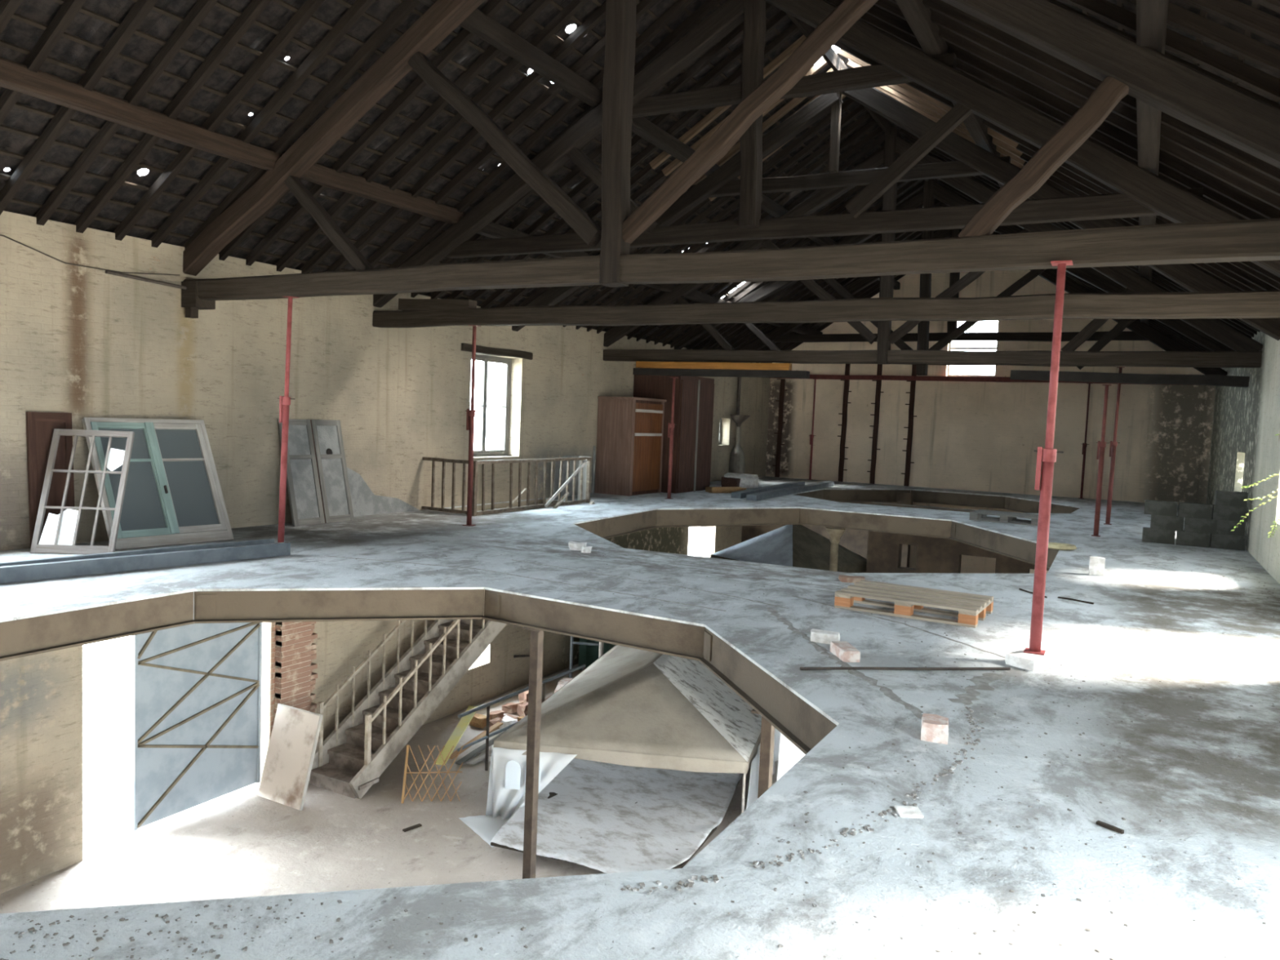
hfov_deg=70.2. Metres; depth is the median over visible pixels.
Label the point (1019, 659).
brick
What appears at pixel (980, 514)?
wooden pallet
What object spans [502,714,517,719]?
rubble piece
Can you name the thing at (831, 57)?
purlin
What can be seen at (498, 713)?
rubble piece
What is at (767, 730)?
steel post
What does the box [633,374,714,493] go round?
tall cabinet
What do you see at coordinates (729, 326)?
rafter
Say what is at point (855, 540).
wall
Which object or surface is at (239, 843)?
floor
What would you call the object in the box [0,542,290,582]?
beam
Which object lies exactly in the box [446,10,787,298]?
rafter
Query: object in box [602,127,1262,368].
roof truss
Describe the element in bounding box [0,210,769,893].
wall
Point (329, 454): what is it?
shutter
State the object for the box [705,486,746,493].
lump
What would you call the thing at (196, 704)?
door
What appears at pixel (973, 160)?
roof truss
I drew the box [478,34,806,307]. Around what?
rafter
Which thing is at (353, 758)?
staircase
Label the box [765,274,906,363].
rafter
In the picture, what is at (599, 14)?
rafter
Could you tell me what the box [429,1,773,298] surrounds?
rafter
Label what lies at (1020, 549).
floor opening edge
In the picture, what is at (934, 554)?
wall
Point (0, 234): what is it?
cable
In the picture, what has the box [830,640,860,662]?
brick
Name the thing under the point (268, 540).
channel
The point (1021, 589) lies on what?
stick
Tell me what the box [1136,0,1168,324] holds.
purlin
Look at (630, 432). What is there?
tall cabinet
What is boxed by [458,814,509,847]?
plastic sheet
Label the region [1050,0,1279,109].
rafter
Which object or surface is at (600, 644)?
frame
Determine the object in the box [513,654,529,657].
rod
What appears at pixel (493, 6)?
rafter
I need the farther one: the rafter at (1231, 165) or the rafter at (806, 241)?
the rafter at (806, 241)
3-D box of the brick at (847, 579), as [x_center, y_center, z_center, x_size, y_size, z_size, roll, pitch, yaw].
[2.212,1.032,9.511,0.261,0.056,0.151,2,4,0]
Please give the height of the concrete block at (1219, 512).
0.215 m
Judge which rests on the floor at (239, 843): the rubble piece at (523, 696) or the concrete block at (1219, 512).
the rubble piece at (523, 696)
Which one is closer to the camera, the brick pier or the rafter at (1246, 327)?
the brick pier
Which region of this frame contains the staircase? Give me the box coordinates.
[308,488,594,799]
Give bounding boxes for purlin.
[0,57,281,170]
[281,151,462,224]
[417,0,900,289]
[462,211,822,333]
[785,12,947,206]
[895,0,1057,271]
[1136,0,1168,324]
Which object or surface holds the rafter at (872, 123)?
on the purlin at (477, 23)
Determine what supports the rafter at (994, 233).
on the purlin at (917, 15)
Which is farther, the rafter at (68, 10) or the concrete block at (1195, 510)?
the concrete block at (1195, 510)
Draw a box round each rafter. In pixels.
[0,0,22,34]
[0,0,86,125]
[0,0,158,214]
[34,0,217,225]
[74,0,271,233]
[112,0,324,240]
[149,0,374,248]
[182,0,419,249]
[218,142,335,260]
[244,0,508,266]
[274,0,552,271]
[299,0,588,273]
[325,1,605,271]
[367,0,657,266]
[387,0,693,268]
[410,134,598,297]
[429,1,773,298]
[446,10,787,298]
[467,22,799,301]
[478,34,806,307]
[495,115,728,307]
[516,50,835,306]
[530,0,722,160]
[554,94,820,306]
[562,97,856,327]
[568,93,845,306]
[575,104,865,329]
[586,111,871,331]
[595,119,877,333]
[597,59,844,255]
[605,120,892,332]
[626,133,903,339]
[634,139,905,341]
[644,155,898,342]
[653,186,866,344]
[661,208,849,346]
[669,181,906,347]
[679,179,920,349]
[685,179,924,349]
[692,178,937,349]
[701,183,940,349]
[710,198,935,349]
[719,199,941,349]
[726,126,894,251]
[732,202,946,348]
[734,205,946,350]
[751,291,858,363]
[755,280,879,363]
[759,230,938,350]
[760,229,962,363]
[765,231,921,334]
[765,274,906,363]
[823,0,1267,219]
[833,40,1279,284]
[835,230,934,292]
[838,48,1279,289]
[841,0,1279,218]
[846,59,1278,290]
[858,18,1247,219]
[874,0,1279,209]
[874,86,1253,290]
[878,85,1264,290]
[888,0,1279,195]
[899,128,1259,332]
[904,135,1257,334]
[910,142,1253,337]
[922,0,1279,182]
[940,180,1022,228]
[992,231,1197,351]
[993,231,1201,351]
[995,234,1194,351]
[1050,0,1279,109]
[1062,0,1279,101]
[1066,271,1205,351]
[1102,289,1209,351]
[1115,0,1279,75]
[1126,266,1251,337]
[1173,328,1212,351]
[1178,0,1279,44]
[1192,263,1241,290]
[1250,0,1279,13]
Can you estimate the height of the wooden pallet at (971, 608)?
0.144 m
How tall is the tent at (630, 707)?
1.757 m
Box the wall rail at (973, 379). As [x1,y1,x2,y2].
[768,374,1199,385]
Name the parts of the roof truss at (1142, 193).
king post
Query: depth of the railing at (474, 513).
14.91 m
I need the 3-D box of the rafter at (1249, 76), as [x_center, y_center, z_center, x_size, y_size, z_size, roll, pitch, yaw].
[2.650,-3.935,6.878,6.087,3.973,0.077,4,4,29]
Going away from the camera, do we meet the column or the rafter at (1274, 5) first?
the rafter at (1274, 5)
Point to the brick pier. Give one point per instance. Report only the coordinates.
(294, 679)
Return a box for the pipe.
[728,377,750,473]
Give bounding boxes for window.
[470,354,511,456]
[718,417,721,444]
[946,320,999,376]
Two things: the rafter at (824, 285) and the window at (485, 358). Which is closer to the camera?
the window at (485, 358)
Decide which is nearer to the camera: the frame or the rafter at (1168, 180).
the rafter at (1168, 180)
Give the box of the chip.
[893,804,924,817]
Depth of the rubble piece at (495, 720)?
15.00 m
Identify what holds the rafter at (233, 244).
on the purlin at (477, 23)
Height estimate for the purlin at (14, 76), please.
0.247 m
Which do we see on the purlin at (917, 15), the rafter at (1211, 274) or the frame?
the rafter at (1211, 274)
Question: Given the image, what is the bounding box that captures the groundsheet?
[490,758,742,873]
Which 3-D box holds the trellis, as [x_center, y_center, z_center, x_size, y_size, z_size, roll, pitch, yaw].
[-2.785,3.957,12.276,0.777,0.664,0.420,2,4,-7]
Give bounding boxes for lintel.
[461,342,533,359]
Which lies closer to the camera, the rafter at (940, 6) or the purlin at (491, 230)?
the rafter at (940, 6)
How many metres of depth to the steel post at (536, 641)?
8.20 m
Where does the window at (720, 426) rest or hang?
in the wall at (82, 342)
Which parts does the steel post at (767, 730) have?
cap plate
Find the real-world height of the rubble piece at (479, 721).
0.227 m
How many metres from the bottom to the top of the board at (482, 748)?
0.157 m
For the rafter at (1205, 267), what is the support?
attached to the roof at (1177, 2)
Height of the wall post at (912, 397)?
3.601 m
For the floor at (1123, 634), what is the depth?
4.38 m
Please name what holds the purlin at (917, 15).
on the roof truss at (932, 190)
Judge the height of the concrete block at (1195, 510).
0.215 m
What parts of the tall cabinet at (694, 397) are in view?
door, door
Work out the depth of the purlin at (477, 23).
10.92 m
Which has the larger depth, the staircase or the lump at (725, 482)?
the lump at (725, 482)
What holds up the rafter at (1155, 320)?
on the purlin at (917, 15)
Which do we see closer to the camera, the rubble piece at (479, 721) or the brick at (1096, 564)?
the brick at (1096, 564)
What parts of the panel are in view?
panel, panel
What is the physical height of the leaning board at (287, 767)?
1.177 m
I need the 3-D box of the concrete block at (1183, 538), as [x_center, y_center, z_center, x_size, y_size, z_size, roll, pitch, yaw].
[8.506,0.903,14.020,0.440,0.215,0.223,4,4,29]
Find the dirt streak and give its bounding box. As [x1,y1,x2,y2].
[324,555,1004,719]
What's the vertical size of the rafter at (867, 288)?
3.971 m
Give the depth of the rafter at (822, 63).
14.03 m
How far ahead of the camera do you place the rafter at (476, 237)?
13.27 m
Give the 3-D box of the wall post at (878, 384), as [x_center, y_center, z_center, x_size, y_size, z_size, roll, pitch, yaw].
[6.828,-1.674,26.395,0.340,3.581,0.079,4,4,29]
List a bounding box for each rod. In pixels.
[105,270,186,289]
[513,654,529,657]
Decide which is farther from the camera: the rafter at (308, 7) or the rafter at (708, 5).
the rafter at (708, 5)
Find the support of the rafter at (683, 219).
attached to the roof at (96, 21)
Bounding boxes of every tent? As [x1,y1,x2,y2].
[485,644,780,819]
[710,524,866,573]
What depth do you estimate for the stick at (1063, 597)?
8.89 m
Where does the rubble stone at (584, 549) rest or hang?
on the floor at (1123, 634)
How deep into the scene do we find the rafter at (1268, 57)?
5.81 m
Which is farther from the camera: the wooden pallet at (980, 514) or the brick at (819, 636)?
the wooden pallet at (980, 514)
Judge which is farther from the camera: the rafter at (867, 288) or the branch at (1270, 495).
the rafter at (867, 288)
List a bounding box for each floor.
[0,475,1279,959]
[0,663,778,913]
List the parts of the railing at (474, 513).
rail, handrail, newel post, handrail, rail, newel post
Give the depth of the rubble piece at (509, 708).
15.85 m
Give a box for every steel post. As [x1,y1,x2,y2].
[522,626,543,879]
[751,709,774,798]
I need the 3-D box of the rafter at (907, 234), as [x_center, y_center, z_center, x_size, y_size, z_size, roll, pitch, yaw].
[4.876,-4.959,23.577,6.086,3.971,0.080,4,4,29]
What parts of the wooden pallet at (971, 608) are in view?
board, board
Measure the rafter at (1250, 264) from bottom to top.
3.973 m
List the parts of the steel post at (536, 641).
cap plate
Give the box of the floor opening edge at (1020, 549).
[574,508,1058,568]
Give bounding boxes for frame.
[568,635,604,678]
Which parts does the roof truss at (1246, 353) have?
king post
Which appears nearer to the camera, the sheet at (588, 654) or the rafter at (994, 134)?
the rafter at (994, 134)
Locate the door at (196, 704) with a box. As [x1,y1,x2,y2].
[131,591,262,831]
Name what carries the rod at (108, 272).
attached to the wall at (82, 342)
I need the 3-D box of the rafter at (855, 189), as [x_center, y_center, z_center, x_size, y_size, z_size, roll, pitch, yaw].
[2.626,-4.777,19.492,6.086,3.971,0.080,4,4,29]
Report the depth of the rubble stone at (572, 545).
10.95 m
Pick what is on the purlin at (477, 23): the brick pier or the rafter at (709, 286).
the rafter at (709, 286)
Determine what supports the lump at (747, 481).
on the floor at (1123, 634)
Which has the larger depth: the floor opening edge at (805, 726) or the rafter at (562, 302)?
the rafter at (562, 302)
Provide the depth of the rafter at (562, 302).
16.75 m
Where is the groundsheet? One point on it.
(594, 802)
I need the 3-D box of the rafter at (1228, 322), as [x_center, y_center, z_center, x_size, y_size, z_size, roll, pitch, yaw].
[7.782,-4.349,16.196,6.087,3.973,0.077,4,4,29]
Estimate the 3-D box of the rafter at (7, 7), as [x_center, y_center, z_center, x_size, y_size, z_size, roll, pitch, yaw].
[-4.336,-4.215,6.850,6.086,3.971,0.080,4,4,29]
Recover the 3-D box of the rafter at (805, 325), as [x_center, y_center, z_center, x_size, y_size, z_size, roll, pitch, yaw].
[5.697,-5.025,25.067,6.086,3.971,0.080,4,4,29]
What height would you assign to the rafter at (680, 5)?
3.971 m
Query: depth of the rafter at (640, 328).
19.52 m
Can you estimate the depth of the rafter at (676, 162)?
14.43 m
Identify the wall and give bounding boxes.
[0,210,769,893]
[741,492,913,573]
[765,269,1215,573]
[866,502,1048,573]
[1205,330,1279,584]
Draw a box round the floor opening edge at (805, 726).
[0,589,836,754]
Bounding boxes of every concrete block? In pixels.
[1142,527,1175,544]
[1144,499,1177,516]
[1150,515,1184,531]
[1175,530,1210,547]
[1177,502,1213,519]
[1183,517,1219,533]
[1209,533,1245,551]
[1212,504,1248,521]
[1214,490,1248,506]
[1216,520,1245,536]
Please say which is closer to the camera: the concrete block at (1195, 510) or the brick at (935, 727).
the brick at (935, 727)
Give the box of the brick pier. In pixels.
[273,621,317,722]
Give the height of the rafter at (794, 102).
3.972 m
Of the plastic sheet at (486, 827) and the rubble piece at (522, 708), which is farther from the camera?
the rubble piece at (522, 708)
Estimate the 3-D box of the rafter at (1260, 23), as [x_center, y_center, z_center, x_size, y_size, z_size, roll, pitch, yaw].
[2.234,-3.902,6.122,6.087,3.973,0.077,4,4,29]
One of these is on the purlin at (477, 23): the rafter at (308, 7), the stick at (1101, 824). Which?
the rafter at (308, 7)
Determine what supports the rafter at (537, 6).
on the purlin at (477, 23)
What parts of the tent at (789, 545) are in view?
roof panel, roof panel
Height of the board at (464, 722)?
0.389 m
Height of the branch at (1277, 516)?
0.421 m
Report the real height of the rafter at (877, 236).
3.971 m
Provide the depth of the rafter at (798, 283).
22.90 m
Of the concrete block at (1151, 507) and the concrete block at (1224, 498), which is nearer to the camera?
the concrete block at (1224, 498)
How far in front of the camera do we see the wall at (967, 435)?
24.84 m
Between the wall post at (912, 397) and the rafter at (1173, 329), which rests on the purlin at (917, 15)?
the rafter at (1173, 329)
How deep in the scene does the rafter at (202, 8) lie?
8.53 m
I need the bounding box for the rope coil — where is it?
[1048,542,1076,550]
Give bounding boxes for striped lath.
[544,459,587,508]
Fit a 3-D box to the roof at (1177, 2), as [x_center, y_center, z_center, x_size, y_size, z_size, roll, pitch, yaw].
[4.846,-4.149,10.636,6.330,4.077,29.622,4,4,29]
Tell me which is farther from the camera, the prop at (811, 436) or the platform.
the prop at (811, 436)
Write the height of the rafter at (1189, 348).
3.973 m
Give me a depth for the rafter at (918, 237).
24.02 m
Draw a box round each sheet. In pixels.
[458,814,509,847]
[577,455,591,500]
[577,637,615,670]
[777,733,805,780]
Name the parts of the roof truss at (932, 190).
king post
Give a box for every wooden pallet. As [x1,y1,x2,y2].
[834,579,993,627]
[968,509,1038,525]
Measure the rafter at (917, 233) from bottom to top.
3.971 m
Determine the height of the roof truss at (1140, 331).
4.084 m
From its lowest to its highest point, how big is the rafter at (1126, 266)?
3.973 m
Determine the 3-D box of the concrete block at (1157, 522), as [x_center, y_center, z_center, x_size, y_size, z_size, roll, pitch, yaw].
[8.204,0.662,14.185,0.440,0.215,0.223,4,4,29]
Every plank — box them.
[730,480,804,498]
[746,481,834,501]
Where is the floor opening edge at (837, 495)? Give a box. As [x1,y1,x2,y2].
[794,489,1079,513]
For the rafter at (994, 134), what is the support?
on the purlin at (1151, 15)
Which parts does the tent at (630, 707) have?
roof panel, roof panel, roof panel, leg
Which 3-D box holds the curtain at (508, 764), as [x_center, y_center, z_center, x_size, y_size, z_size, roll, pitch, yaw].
[-1.357,3.916,11.618,1.099,0.942,0.127,3,4,7]
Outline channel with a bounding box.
[0,537,274,566]
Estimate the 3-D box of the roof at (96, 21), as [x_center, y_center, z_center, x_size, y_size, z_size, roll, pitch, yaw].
[-0.700,-4.576,13.671,6.331,4.076,29.622,4,4,29]
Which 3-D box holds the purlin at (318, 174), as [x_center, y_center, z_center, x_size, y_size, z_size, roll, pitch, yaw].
[-3.284,-3.612,11.445,0.193,0.229,3.051,4,4,29]
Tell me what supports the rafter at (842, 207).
on the purlin at (477, 23)
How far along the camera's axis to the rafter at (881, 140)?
17.21 m
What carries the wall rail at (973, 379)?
attached to the wall at (967, 435)
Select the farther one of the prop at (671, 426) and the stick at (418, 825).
the prop at (671, 426)
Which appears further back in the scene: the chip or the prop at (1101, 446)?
the prop at (1101, 446)
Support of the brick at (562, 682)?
on the floor at (239, 843)
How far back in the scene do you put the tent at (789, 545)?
21.63 m
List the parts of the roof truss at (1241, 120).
king post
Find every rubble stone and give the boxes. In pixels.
[568,541,586,550]
[581,546,592,553]
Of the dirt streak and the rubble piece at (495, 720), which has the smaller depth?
the dirt streak
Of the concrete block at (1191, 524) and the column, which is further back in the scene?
the column
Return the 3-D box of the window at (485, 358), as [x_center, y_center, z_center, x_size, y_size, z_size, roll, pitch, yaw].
[-2.801,-1.329,16.364,0.060,1.810,1.450,4,4,29]
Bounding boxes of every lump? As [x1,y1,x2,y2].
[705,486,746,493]
[720,476,740,486]
[724,472,758,488]
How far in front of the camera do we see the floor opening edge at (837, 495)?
23.92 m
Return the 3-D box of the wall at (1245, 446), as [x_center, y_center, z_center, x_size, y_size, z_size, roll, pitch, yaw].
[7.106,1.344,9.571,0.450,7.020,29.500,4,4,29]
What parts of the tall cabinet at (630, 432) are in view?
panel, door frame, door, door rail, door rail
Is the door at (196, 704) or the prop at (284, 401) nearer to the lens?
the prop at (284, 401)
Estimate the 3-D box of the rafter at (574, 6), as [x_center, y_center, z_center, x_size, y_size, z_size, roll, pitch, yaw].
[-2.092,-4.396,10.924,6.086,3.971,0.080,4,4,29]
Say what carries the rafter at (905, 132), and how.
attached to the roof at (1177, 2)
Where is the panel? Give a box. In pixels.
[277,418,354,526]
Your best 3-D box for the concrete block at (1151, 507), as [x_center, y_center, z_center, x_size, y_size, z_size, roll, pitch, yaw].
[8.123,0.439,14.214,0.440,0.215,0.223,4,4,29]
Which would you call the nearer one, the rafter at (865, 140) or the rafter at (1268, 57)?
the rafter at (1268, 57)
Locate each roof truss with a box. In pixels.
[181,0,1279,318]
[372,0,1279,328]
[511,67,1279,340]
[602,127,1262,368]
[674,178,1234,375]
[739,228,1227,375]
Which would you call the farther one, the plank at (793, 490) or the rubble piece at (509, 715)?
the plank at (793, 490)
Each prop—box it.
[277,296,298,542]
[462,324,481,526]
[664,377,678,498]
[807,378,817,479]
[1023,260,1072,655]
[1078,382,1092,498]
[1091,384,1111,537]
[1103,366,1124,524]
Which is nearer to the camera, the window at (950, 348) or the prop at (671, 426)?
the prop at (671, 426)
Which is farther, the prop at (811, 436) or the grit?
the prop at (811, 436)
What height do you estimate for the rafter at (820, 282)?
3.971 m
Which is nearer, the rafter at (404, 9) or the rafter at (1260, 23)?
the rafter at (1260, 23)
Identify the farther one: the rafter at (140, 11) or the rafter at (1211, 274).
the rafter at (1211, 274)
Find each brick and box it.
[554,677,572,693]
[810,628,839,644]
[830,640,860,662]
[838,574,865,582]
[920,713,948,744]
[1004,649,1062,671]
[1088,556,1105,576]
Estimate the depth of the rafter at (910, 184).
19.74 m
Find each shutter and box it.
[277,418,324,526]
[311,419,354,523]
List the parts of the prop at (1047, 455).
plate, plate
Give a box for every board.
[257,703,323,810]
[435,706,477,764]
[448,721,502,759]
[455,729,506,764]
[466,750,491,764]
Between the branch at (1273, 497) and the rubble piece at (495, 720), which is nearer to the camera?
the branch at (1273, 497)
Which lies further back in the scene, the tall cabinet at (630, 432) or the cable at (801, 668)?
the tall cabinet at (630, 432)
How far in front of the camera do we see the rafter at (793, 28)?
13.36 m
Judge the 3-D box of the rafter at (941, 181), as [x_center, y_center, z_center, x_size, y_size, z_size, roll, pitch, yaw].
[9.216,-4.465,18.801,6.087,3.973,0.077,4,4,29]
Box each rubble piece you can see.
[469,713,490,728]
[488,717,502,731]
[489,710,504,719]
[498,715,517,733]
[502,702,523,713]
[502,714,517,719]
[516,702,528,716]
[517,715,524,721]
[518,690,528,703]
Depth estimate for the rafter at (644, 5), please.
11.75 m
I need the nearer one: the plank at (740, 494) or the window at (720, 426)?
the plank at (740, 494)
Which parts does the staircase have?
newel post, newel post, handrail, handrail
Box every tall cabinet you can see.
[595,395,666,496]
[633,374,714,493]
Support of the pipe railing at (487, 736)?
on the floor at (239, 843)
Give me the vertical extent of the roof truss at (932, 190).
4.174 m
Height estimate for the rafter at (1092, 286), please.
3.973 m
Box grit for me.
[0,537,1279,959]
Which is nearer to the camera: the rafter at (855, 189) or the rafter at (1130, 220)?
the rafter at (1130, 220)
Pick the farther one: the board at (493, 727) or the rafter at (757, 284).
the rafter at (757, 284)
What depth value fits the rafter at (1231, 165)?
8.46 m
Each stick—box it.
[402,823,422,831]
[1018,588,1047,598]
[1057,596,1093,604]
[1095,820,1124,834]
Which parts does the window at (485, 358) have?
sash, sash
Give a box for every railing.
[421,457,591,515]
[457,664,585,770]
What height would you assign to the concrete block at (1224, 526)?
0.215 m
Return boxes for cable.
[0,234,179,275]
[800,666,1010,670]
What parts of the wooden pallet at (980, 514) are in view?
board, board, board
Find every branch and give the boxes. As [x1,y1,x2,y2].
[1231,495,1279,531]
[1240,474,1279,488]
[1244,488,1279,500]
[1267,511,1279,537]
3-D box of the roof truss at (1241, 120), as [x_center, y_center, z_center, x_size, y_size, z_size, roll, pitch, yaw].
[-0.220,-3.724,8.021,12.271,4.362,0.260,4,4,29]
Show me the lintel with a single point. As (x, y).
(480, 350)
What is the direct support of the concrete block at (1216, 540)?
on the floor at (1123, 634)
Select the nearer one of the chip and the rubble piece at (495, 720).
the chip
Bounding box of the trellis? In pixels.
[400,745,463,803]
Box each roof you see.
[0,0,945,350]
[880,0,1279,104]
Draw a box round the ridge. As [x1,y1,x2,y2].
[620,704,984,895]
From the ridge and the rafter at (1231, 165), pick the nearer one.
the ridge
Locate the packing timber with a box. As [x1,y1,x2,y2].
[635,361,791,370]
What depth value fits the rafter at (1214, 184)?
9.19 m
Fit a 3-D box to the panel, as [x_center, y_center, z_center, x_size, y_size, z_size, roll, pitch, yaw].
[-4.441,-0.117,12.540,0.361,1.419,1.040,4,4,29]
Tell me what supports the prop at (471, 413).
on the floor at (1123, 634)
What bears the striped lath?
on the floor at (1123, 634)
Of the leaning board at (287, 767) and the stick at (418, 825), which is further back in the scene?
the leaning board at (287, 767)
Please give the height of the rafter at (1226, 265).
3.973 m
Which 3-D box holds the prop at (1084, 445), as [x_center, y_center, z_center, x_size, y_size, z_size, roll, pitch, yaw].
[11.582,-1.011,23.692,0.186,2.999,0.130,4,4,29]
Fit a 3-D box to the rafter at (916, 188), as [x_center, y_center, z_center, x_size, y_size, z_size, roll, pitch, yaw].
[3.653,-4.860,21.357,6.086,3.971,0.080,4,4,29]
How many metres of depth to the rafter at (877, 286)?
25.97 m
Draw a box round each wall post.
[772,378,786,477]
[837,364,851,481]
[866,364,883,484]
[901,364,916,486]
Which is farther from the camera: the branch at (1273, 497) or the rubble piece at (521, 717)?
the rubble piece at (521, 717)
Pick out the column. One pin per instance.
(835, 534)
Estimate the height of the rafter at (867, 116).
3.971 m
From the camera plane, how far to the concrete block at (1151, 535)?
14.16 m
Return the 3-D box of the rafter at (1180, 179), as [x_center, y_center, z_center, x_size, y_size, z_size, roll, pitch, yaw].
[4.290,-4.068,9.857,6.087,3.973,0.077,4,4,29]
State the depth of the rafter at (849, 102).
15.73 m
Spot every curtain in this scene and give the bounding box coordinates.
[485,744,493,815]
[492,747,577,819]
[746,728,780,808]
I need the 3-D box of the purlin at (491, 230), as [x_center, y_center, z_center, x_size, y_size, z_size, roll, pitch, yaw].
[1.401,-3.984,19.959,0.189,0.221,16.400,4,4,29]
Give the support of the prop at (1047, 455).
on the floor at (1123, 634)
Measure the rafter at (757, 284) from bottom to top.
3.971 m
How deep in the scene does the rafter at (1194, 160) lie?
8.84 m
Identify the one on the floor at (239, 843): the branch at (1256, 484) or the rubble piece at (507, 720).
the rubble piece at (507, 720)
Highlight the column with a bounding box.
[825,527,845,571]
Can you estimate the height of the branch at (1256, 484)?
0.206 m
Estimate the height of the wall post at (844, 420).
3.551 m
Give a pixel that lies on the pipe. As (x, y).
(737, 462)
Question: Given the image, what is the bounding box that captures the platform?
[490,780,739,869]
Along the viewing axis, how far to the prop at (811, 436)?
27.21 m
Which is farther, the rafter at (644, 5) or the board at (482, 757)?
the board at (482, 757)
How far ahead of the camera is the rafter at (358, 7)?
9.43 m
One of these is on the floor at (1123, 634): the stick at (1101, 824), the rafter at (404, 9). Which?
the stick at (1101, 824)
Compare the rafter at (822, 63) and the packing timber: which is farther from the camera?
the packing timber
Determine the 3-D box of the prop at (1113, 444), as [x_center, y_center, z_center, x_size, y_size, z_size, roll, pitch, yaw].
[8.989,-0.677,17.269,0.186,2.980,1.080,4,4,29]
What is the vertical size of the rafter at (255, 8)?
3.971 m
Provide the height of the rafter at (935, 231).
3.971 m
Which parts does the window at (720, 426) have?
sash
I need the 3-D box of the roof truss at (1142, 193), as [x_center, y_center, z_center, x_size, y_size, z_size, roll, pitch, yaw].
[1.270,-3.929,10.713,12.271,4.192,0.324,4,4,29]
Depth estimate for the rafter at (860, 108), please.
16.13 m
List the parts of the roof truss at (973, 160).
king post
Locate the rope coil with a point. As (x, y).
(1060, 546)
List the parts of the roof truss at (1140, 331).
king post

